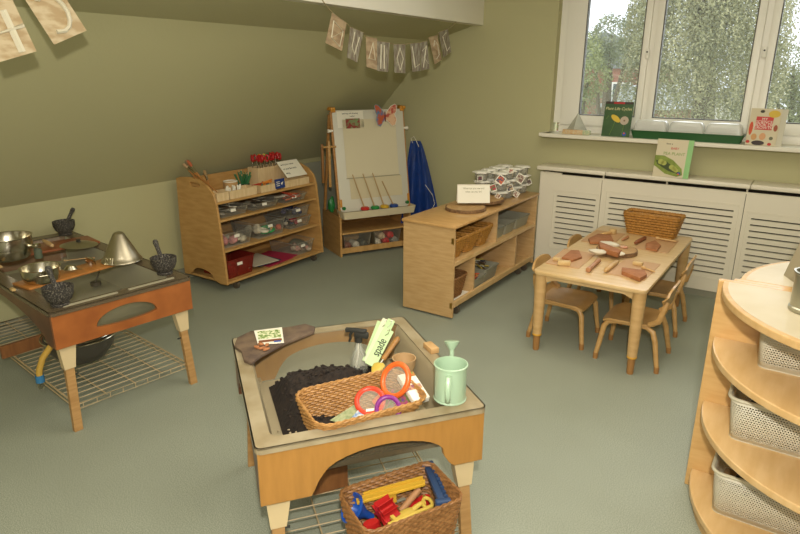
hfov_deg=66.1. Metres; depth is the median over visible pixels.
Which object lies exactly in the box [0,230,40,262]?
stockpot
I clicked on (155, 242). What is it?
pestle
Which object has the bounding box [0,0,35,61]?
card
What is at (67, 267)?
spoon
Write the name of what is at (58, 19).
card
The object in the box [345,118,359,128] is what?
photograph
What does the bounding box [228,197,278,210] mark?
clear box
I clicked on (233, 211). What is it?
clear box
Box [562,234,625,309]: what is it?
child chair
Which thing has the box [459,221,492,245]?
wicker basket
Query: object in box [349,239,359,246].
paint bottle
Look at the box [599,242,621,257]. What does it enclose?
clay piece
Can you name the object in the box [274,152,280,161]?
scissors
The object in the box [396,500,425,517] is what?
scoop
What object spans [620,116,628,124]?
flower
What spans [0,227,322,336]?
baseboard
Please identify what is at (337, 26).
card
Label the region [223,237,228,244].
craft material
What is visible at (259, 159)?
scissors
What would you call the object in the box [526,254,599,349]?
child chair
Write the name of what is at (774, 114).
picture
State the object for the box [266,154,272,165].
scissors
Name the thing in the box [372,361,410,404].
magnifier
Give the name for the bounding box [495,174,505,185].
photo card
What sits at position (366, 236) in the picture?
clear box
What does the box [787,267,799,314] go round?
steel tumbler
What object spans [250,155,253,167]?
scissors
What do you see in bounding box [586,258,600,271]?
rolling pin
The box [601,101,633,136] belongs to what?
book
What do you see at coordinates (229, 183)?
tub
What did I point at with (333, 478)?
plank
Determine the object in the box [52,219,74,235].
mortar
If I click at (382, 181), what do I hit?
brush
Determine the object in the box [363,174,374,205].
brush
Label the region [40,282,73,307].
mortar
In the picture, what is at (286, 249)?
clear box
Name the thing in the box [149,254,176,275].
mortar
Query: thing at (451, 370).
watering can
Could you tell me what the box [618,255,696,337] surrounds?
child chair
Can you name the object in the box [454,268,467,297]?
wicker basket
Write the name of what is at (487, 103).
wall
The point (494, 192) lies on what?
lidded pot
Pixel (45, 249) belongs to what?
board
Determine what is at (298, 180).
wooden tray
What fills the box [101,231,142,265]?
cone
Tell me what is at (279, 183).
leaflet
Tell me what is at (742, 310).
shelf unit
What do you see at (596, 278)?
table
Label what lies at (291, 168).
notice sheet
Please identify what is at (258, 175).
wooden tray
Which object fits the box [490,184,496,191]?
photo card
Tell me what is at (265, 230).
craft material
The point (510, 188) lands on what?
photo card
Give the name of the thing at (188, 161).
brush
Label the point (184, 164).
brush
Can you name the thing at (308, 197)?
shelf
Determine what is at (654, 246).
clay piece
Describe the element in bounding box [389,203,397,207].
paint pot
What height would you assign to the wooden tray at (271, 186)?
0.056 m
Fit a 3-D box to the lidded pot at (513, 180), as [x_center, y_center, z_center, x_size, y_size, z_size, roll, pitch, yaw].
[0.856,-0.662,4.859,0.145,0.072,0.130,-3,18,-10]
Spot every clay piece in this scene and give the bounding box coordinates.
[562,250,581,261]
[588,234,612,243]
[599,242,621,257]
[622,267,646,281]
[646,240,660,251]
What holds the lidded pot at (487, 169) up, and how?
on the lidded pot
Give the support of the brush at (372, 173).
in the paint pot at (382, 205)
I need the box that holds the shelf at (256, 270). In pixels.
[191,243,321,283]
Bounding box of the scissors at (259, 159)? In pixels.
[256,155,262,167]
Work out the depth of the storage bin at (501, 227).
4.68 m
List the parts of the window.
sash, handle, sash, handle, sash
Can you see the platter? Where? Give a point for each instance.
(78, 244)
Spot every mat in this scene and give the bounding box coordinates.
[545,249,594,268]
[581,230,624,242]
[608,258,660,280]
[635,236,678,252]
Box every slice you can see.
[445,203,485,213]
[469,195,504,204]
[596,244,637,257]
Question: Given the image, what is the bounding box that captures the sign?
[456,184,489,202]
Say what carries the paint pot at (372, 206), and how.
on the easel
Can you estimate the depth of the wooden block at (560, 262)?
3.63 m
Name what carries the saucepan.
on the board at (83, 269)
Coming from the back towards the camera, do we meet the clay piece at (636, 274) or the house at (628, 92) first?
the house at (628, 92)
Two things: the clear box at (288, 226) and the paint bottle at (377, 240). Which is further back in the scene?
the paint bottle at (377, 240)
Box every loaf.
[588,249,605,254]
[600,241,619,246]
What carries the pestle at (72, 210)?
in the mortar at (63, 229)
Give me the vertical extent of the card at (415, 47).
0.201 m
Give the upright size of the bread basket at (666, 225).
0.159 m
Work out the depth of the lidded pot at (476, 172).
4.73 m
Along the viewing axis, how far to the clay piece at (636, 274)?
3.44 m
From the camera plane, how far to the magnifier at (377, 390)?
1.98 m
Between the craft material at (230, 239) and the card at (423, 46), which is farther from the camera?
the craft material at (230, 239)
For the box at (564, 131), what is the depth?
4.89 m
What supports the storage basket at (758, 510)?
on the shelf unit at (742, 310)
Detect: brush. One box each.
[183,163,216,191]
[187,160,205,183]
[203,170,211,189]
[352,174,364,206]
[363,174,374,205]
[372,173,383,204]
[382,181,392,203]
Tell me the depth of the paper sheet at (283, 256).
5.26 m
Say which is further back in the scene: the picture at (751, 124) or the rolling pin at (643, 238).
the picture at (751, 124)
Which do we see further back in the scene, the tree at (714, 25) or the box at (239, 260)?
the tree at (714, 25)
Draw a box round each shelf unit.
[402,190,538,317]
[684,278,799,533]
[734,261,793,289]
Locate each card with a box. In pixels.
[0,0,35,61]
[25,0,86,44]
[325,13,345,50]
[347,27,362,61]
[366,37,376,69]
[377,41,389,71]
[394,44,404,72]
[410,43,420,71]
[420,41,429,70]
[429,36,441,63]
[439,29,450,56]
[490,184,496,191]
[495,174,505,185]
[507,184,513,191]
[513,190,519,196]
[515,173,525,183]
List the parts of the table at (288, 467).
panel, leg, leg, panel, panel, leg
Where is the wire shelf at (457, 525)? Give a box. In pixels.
[285,451,458,533]
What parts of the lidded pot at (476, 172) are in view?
pot lid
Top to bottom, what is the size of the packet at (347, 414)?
0.031 m
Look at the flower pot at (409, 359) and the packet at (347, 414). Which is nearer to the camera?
the packet at (347, 414)
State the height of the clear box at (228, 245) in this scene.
0.115 m
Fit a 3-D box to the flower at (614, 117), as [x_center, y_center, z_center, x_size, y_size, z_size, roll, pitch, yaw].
[1.667,-1.147,4.746,0.072,0.058,0.001,12,12,32]
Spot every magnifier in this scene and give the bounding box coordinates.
[354,386,385,414]
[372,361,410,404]
[374,395,400,414]
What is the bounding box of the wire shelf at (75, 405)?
[0,315,185,408]
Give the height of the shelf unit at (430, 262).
0.655 m
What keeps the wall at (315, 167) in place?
attached to the wall at (147, 213)
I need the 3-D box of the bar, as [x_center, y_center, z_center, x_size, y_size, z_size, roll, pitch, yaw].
[-0.031,0.732,1.985,0.231,0.067,0.030,-5,18,-17]
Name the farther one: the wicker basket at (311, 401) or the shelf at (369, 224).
the shelf at (369, 224)
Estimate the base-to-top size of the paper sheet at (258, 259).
0.004 m
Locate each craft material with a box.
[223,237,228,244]
[228,236,233,243]
[231,234,237,242]
[240,235,245,241]
[245,225,252,231]
[253,226,262,233]
[259,227,268,232]
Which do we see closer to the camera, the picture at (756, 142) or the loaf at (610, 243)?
the loaf at (610, 243)
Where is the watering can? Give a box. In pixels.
[433,340,467,405]
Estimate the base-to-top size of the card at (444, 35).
0.207 m
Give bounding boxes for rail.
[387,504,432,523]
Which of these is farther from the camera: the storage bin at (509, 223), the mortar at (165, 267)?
the storage bin at (509, 223)
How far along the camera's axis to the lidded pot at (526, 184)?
5.06 m
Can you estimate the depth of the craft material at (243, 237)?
4.76 m
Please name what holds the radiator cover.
on the floor
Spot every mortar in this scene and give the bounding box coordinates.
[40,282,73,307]
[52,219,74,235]
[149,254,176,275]
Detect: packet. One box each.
[254,327,283,344]
[330,405,356,421]
[353,410,363,416]
[386,389,409,407]
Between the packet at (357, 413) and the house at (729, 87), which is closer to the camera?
the packet at (357, 413)
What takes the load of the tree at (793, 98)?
on the terrain
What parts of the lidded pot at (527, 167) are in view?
pot lid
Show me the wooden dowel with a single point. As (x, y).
(416, 492)
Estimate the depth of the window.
4.64 m
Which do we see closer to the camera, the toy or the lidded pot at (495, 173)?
the toy
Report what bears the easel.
on the floor
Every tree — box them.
[556,31,613,129]
[584,87,614,114]
[586,3,646,114]
[612,0,799,119]
[769,33,799,122]
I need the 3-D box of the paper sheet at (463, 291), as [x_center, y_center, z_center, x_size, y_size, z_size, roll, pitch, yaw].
[0.339,0.193,4.351,0.220,0.004,0.260,12,21,32]
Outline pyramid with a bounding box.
[568,113,585,129]
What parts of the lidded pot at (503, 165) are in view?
pot lid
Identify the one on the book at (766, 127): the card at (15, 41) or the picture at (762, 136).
the picture at (762, 136)
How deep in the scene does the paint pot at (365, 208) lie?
5.47 m
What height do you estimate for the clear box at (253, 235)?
0.125 m
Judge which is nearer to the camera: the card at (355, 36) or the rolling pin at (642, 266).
the rolling pin at (642, 266)
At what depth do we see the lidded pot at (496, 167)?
4.96 m
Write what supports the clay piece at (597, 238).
on the table at (596, 278)
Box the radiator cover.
[534,163,799,298]
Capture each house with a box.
[556,32,673,130]
[600,85,691,117]
[715,87,766,119]
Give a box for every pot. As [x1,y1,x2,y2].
[33,248,42,258]
[361,206,369,210]
[371,205,379,209]
[380,204,388,208]
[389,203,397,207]
[472,170,490,180]
[474,180,490,183]
[481,168,498,178]
[489,166,505,175]
[491,171,509,180]
[491,191,507,198]
[492,181,509,190]
[496,164,512,170]
[498,187,515,197]
[499,169,516,179]
[502,178,516,187]
[506,167,524,176]
[508,185,522,194]
[514,165,530,174]
[515,174,530,183]
[515,183,529,192]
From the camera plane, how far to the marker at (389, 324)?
2.55 m
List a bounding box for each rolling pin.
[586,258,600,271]
[604,259,618,271]
[634,236,646,243]
[641,265,654,272]
[656,237,675,241]
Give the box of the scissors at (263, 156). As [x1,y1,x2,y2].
[262,154,268,166]
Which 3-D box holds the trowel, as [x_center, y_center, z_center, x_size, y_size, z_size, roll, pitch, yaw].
[-0.049,0.333,2.340,0.048,0.049,0.249,8,19,24]
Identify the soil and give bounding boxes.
[269,364,430,460]
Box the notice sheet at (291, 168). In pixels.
[276,159,306,177]
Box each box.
[203,249,254,278]
[219,202,248,217]
[224,222,252,247]
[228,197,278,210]
[230,213,285,238]
[261,190,306,202]
[263,211,310,228]
[267,203,309,218]
[269,234,313,255]
[342,232,371,247]
[370,228,401,243]
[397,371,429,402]
[562,129,590,134]
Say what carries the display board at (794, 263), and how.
on the shelf unit at (772, 275)
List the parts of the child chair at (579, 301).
leg, backrest, leg, leg, seat, leg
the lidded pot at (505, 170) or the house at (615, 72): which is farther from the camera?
the house at (615, 72)
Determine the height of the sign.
0.130 m
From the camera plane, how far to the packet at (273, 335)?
2.43 m
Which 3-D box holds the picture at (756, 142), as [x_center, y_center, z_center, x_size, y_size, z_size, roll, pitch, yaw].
[2.468,-0.857,4.240,0.080,0.032,0.001,15,15,40]
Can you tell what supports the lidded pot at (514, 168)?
on the lidded pot
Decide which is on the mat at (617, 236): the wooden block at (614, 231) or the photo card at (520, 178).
the wooden block at (614, 231)
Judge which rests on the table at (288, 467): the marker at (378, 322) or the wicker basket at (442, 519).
the wicker basket at (442, 519)
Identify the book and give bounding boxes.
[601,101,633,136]
[652,138,694,178]
[745,108,788,146]
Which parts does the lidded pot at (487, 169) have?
pot lid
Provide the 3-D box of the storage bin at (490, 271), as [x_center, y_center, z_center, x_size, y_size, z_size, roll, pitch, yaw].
[0.558,0.016,4.747,0.352,0.105,0.232,12,21,32]
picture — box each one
[257,329,280,338]
[654,155,681,176]
[749,122,752,134]
[751,140,763,144]
[759,133,765,139]
[769,111,780,117]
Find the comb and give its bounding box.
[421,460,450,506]
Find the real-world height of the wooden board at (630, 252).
0.028 m
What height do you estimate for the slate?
0.014 m
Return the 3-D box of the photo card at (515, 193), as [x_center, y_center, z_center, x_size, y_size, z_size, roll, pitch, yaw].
[0.921,-0.580,4.877,0.065,0.064,0.005,4,18,12]
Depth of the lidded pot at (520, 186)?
4.94 m
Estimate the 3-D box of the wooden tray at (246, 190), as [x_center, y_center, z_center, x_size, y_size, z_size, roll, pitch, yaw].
[-1.237,-0.575,4.702,0.120,0.062,0.270,12,21,32]
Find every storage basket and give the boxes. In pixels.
[711,452,799,533]
[728,383,799,458]
[757,332,799,376]
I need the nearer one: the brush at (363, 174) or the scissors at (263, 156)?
the scissors at (263, 156)
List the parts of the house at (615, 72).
pane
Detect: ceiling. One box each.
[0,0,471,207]
[285,0,483,25]
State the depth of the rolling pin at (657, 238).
4.18 m
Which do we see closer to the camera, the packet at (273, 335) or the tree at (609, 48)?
the packet at (273, 335)
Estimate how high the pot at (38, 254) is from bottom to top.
0.052 m
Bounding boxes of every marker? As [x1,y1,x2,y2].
[362,321,380,360]
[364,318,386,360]
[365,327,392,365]
[384,318,394,329]
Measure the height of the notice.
0.146 m
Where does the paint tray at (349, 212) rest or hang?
on the easel
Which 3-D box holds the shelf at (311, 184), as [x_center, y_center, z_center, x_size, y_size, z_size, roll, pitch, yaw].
[-1.205,-0.626,4.998,0.420,0.018,1.060,12,21,32]
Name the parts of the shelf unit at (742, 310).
shelf, shelf, shelf, shelf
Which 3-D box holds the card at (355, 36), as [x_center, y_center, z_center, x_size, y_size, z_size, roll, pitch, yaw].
[-0.278,-1.387,3.840,0.007,0.206,0.171,12,21,32]
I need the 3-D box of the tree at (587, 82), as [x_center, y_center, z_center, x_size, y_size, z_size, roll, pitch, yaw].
[4.001,-2.807,14.742,1.868,6.088,1.313,11,20,30]
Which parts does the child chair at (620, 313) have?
leg, leg, seat, leg, leg, backrest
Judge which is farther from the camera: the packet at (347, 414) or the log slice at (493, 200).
the log slice at (493, 200)
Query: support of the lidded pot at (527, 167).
on the lidded pot at (527, 175)
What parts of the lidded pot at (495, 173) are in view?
pot lid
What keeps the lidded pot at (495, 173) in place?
on the lidded pot at (494, 182)
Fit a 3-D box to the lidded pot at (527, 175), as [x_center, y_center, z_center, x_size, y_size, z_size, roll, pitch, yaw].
[1.010,-0.730,5.077,0.130,0.072,0.145,10,20,28]
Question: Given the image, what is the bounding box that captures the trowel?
[371,336,399,371]
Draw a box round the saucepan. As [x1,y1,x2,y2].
[18,261,60,284]
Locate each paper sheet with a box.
[253,253,278,266]
[261,251,297,263]
[264,257,292,266]
[454,290,468,299]
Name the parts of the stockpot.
handle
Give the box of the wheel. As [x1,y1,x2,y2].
[372,494,400,525]
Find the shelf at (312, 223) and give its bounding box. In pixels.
[222,217,318,252]
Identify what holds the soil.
in the table at (288, 467)
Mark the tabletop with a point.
(133, 294)
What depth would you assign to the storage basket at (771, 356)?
2.02 m
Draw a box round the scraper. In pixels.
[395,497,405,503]
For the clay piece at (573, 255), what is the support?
on the table at (596, 278)
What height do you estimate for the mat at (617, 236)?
0.003 m
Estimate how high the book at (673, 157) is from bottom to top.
0.271 m
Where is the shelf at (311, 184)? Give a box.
[212,182,314,204]
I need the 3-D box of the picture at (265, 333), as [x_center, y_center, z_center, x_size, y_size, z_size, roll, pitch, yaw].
[-0.520,0.267,2.441,0.088,0.001,0.079,-5,18,-15]
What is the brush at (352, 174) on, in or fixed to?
in the paint pot at (365, 208)
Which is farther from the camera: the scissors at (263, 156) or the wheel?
the scissors at (263, 156)
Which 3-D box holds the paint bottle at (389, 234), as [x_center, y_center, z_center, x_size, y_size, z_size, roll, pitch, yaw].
[-0.107,-0.315,5.854,0.068,0.068,0.152,-9,20,-26]
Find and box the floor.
[0,235,714,533]
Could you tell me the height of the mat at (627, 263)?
0.003 m
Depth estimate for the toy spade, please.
1.97 m
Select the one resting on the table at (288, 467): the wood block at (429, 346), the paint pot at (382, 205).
the wood block at (429, 346)
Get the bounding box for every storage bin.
[474,271,485,287]
[475,258,498,281]
[497,224,505,237]
[498,210,529,228]
[498,218,515,234]
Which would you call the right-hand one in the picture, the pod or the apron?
the pod
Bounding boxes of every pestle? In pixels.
[42,239,53,246]
[45,266,59,289]
[64,208,74,222]
[153,239,164,259]
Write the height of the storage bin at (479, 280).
0.085 m
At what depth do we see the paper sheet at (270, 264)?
5.03 m
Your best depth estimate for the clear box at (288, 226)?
5.33 m
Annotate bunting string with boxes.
[322,0,455,44]
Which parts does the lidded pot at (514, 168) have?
pot lid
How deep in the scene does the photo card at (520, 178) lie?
4.89 m
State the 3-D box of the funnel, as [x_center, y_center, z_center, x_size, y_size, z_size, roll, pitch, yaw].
[-0.138,0.764,1.922,0.103,0.101,0.090,4,18,10]
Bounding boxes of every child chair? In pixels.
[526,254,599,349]
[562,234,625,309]
[593,280,680,373]
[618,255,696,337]
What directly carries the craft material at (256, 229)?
in the clear box at (253, 235)
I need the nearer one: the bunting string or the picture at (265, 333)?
the picture at (265, 333)
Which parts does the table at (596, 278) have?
leg, leg, leg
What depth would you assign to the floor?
2.99 m
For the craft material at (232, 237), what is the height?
0.068 m
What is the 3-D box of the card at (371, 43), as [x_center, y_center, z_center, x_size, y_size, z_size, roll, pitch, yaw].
[-0.182,-1.386,3.990,0.007,0.202,0.119,12,21,32]
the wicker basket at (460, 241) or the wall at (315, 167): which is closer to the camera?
the wicker basket at (460, 241)
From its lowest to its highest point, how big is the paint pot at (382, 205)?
0.079 m
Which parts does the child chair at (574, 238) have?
backrest, leg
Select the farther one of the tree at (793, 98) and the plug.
the tree at (793, 98)
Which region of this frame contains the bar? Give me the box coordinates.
[356,476,424,504]
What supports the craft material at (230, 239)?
in the clear box at (228, 245)
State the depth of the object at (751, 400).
2.10 m
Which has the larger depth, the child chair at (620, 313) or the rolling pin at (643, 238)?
the rolling pin at (643, 238)
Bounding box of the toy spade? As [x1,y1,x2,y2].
[421,495,433,506]
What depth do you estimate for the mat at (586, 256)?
3.76 m
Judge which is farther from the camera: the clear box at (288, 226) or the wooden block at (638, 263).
the clear box at (288, 226)
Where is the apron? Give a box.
[401,136,436,222]
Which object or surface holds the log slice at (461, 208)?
on the shelf unit at (430, 262)
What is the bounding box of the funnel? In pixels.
[341,492,373,522]
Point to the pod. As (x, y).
(667, 165)
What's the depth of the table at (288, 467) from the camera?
1.94 m
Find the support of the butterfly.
attached to the easel
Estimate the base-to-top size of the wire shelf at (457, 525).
0.033 m
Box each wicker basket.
[295,369,426,430]
[339,461,462,533]
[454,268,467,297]
[455,232,467,257]
[456,226,480,251]
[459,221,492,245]
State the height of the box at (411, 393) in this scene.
0.057 m
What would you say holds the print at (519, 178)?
attached to the photo card at (520, 178)
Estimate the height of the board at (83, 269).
0.012 m
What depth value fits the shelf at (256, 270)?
5.05 m
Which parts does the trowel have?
blade, wood handle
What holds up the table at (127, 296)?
on the floor
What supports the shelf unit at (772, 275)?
on the floor
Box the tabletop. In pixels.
[0,231,189,325]
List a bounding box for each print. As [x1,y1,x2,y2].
[259,338,281,341]
[496,175,504,183]
[516,174,524,182]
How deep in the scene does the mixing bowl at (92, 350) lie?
3.17 m
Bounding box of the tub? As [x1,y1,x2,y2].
[223,180,237,189]
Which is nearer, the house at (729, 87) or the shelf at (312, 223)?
the shelf at (312, 223)
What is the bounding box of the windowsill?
[539,131,799,152]
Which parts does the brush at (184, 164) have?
brush handle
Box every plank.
[0,334,42,358]
[313,465,347,494]
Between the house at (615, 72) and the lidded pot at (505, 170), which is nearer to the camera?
the lidded pot at (505, 170)
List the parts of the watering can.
can handle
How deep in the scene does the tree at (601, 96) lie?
26.89 m
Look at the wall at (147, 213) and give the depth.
4.38 m
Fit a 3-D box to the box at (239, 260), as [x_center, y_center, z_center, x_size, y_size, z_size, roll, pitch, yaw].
[-1.359,-0.033,4.838,0.352,0.150,0.282,12,21,32]
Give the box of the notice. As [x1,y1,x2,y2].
[336,111,363,128]
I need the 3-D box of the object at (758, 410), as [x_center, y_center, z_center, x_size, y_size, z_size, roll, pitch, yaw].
[1.272,0.505,2.111,0.028,0.032,0.126,-16,24,-42]
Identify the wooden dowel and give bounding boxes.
[398,487,421,510]
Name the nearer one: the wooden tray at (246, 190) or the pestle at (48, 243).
the pestle at (48, 243)
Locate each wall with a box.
[0,155,332,321]
[304,159,337,225]
[381,0,799,249]
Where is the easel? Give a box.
[321,105,415,256]
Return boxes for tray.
[213,190,228,201]
[220,185,256,199]
[248,163,285,183]
[250,182,276,192]
[274,176,308,187]
[337,203,415,219]
[630,119,746,143]
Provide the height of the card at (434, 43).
0.206 m
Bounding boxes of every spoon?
[63,265,77,270]
[85,257,95,263]
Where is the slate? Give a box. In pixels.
[234,324,314,364]
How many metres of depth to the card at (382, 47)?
4.09 m
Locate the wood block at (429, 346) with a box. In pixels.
[423,341,438,353]
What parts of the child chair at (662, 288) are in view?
leg, seat, leg, leg, backrest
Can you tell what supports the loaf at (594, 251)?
on the table at (596, 278)
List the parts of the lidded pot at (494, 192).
pot lid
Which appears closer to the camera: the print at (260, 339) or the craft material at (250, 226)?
the print at (260, 339)
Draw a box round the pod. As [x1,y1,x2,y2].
[656,160,677,173]
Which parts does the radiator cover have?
panel, grille panel, rail, grille panel, grille panel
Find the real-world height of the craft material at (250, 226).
0.063 m
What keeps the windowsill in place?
attached to the wall at (487, 103)
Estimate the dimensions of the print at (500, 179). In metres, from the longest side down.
0.051 x 0.050 x 0.001 m
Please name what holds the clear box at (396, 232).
on the easel
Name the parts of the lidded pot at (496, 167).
pot lid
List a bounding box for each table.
[0,231,196,431]
[232,317,484,533]
[532,226,691,374]
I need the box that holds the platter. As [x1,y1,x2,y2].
[59,239,97,248]
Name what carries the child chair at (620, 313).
on the floor
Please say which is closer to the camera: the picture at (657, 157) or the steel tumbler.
the steel tumbler
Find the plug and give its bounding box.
[90,271,100,286]
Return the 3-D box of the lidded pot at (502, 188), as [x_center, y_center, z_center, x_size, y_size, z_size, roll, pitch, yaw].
[0.848,-0.588,4.870,0.145,0.072,0.130,3,18,9]
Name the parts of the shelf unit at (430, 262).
door, shelf, rail, shelf, panel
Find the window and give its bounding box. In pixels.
[554,0,799,144]
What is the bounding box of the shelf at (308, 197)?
[219,193,315,221]
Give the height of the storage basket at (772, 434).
0.162 m
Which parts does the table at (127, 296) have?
panel, panel, leg, panel, leg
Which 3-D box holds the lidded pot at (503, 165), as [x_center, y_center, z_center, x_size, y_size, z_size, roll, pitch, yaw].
[0.862,-0.810,5.082,0.145,0.072,0.130,0,18,-1]
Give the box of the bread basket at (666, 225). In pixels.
[623,208,685,238]
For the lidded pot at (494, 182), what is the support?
on the lidded pot at (494, 192)
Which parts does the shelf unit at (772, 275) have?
panel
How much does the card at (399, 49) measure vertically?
0.192 m
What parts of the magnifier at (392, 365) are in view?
handle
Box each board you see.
[12,259,113,289]
[30,236,99,255]
[784,243,799,281]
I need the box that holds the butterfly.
[374,104,396,126]
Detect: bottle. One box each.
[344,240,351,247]
[345,327,368,370]
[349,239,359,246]
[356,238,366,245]
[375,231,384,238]
[375,237,380,243]
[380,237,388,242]
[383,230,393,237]
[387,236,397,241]
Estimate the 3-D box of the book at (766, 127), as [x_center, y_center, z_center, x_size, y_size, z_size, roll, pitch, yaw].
[2.507,-0.956,4.203,0.222,0.244,0.049,15,23,40]
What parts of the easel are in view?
drying rail, drying rail, panel, panel, panel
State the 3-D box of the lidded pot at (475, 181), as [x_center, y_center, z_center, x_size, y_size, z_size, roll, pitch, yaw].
[0.639,-0.641,4.792,0.130,0.072,0.145,1,18,4]
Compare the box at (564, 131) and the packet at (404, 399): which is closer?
the packet at (404, 399)
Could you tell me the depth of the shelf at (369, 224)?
5.84 m
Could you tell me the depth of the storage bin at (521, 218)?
5.12 m
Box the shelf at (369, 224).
[342,217,402,234]
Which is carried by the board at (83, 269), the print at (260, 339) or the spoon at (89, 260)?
the spoon at (89, 260)
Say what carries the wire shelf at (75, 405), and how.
attached to the table at (127, 296)
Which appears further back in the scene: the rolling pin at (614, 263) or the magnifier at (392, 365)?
the rolling pin at (614, 263)
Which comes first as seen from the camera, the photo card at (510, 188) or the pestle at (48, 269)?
the pestle at (48, 269)
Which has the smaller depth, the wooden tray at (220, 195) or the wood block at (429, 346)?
the wood block at (429, 346)
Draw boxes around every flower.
[611,115,619,121]
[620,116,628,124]
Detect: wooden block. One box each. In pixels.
[557,260,570,265]
[610,228,616,234]
[633,260,642,265]
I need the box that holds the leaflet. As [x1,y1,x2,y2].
[274,178,284,188]
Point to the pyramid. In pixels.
(577, 123)
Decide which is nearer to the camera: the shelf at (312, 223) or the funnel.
the funnel
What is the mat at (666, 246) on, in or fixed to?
on the table at (596, 278)
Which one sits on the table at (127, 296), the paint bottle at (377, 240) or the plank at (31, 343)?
the plank at (31, 343)
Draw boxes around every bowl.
[39,332,115,364]
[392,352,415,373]
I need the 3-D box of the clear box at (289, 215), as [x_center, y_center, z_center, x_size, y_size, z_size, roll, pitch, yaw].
[-0.977,-0.496,5.320,0.312,0.085,0.262,12,21,32]
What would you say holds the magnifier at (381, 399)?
in the wicker basket at (311, 401)

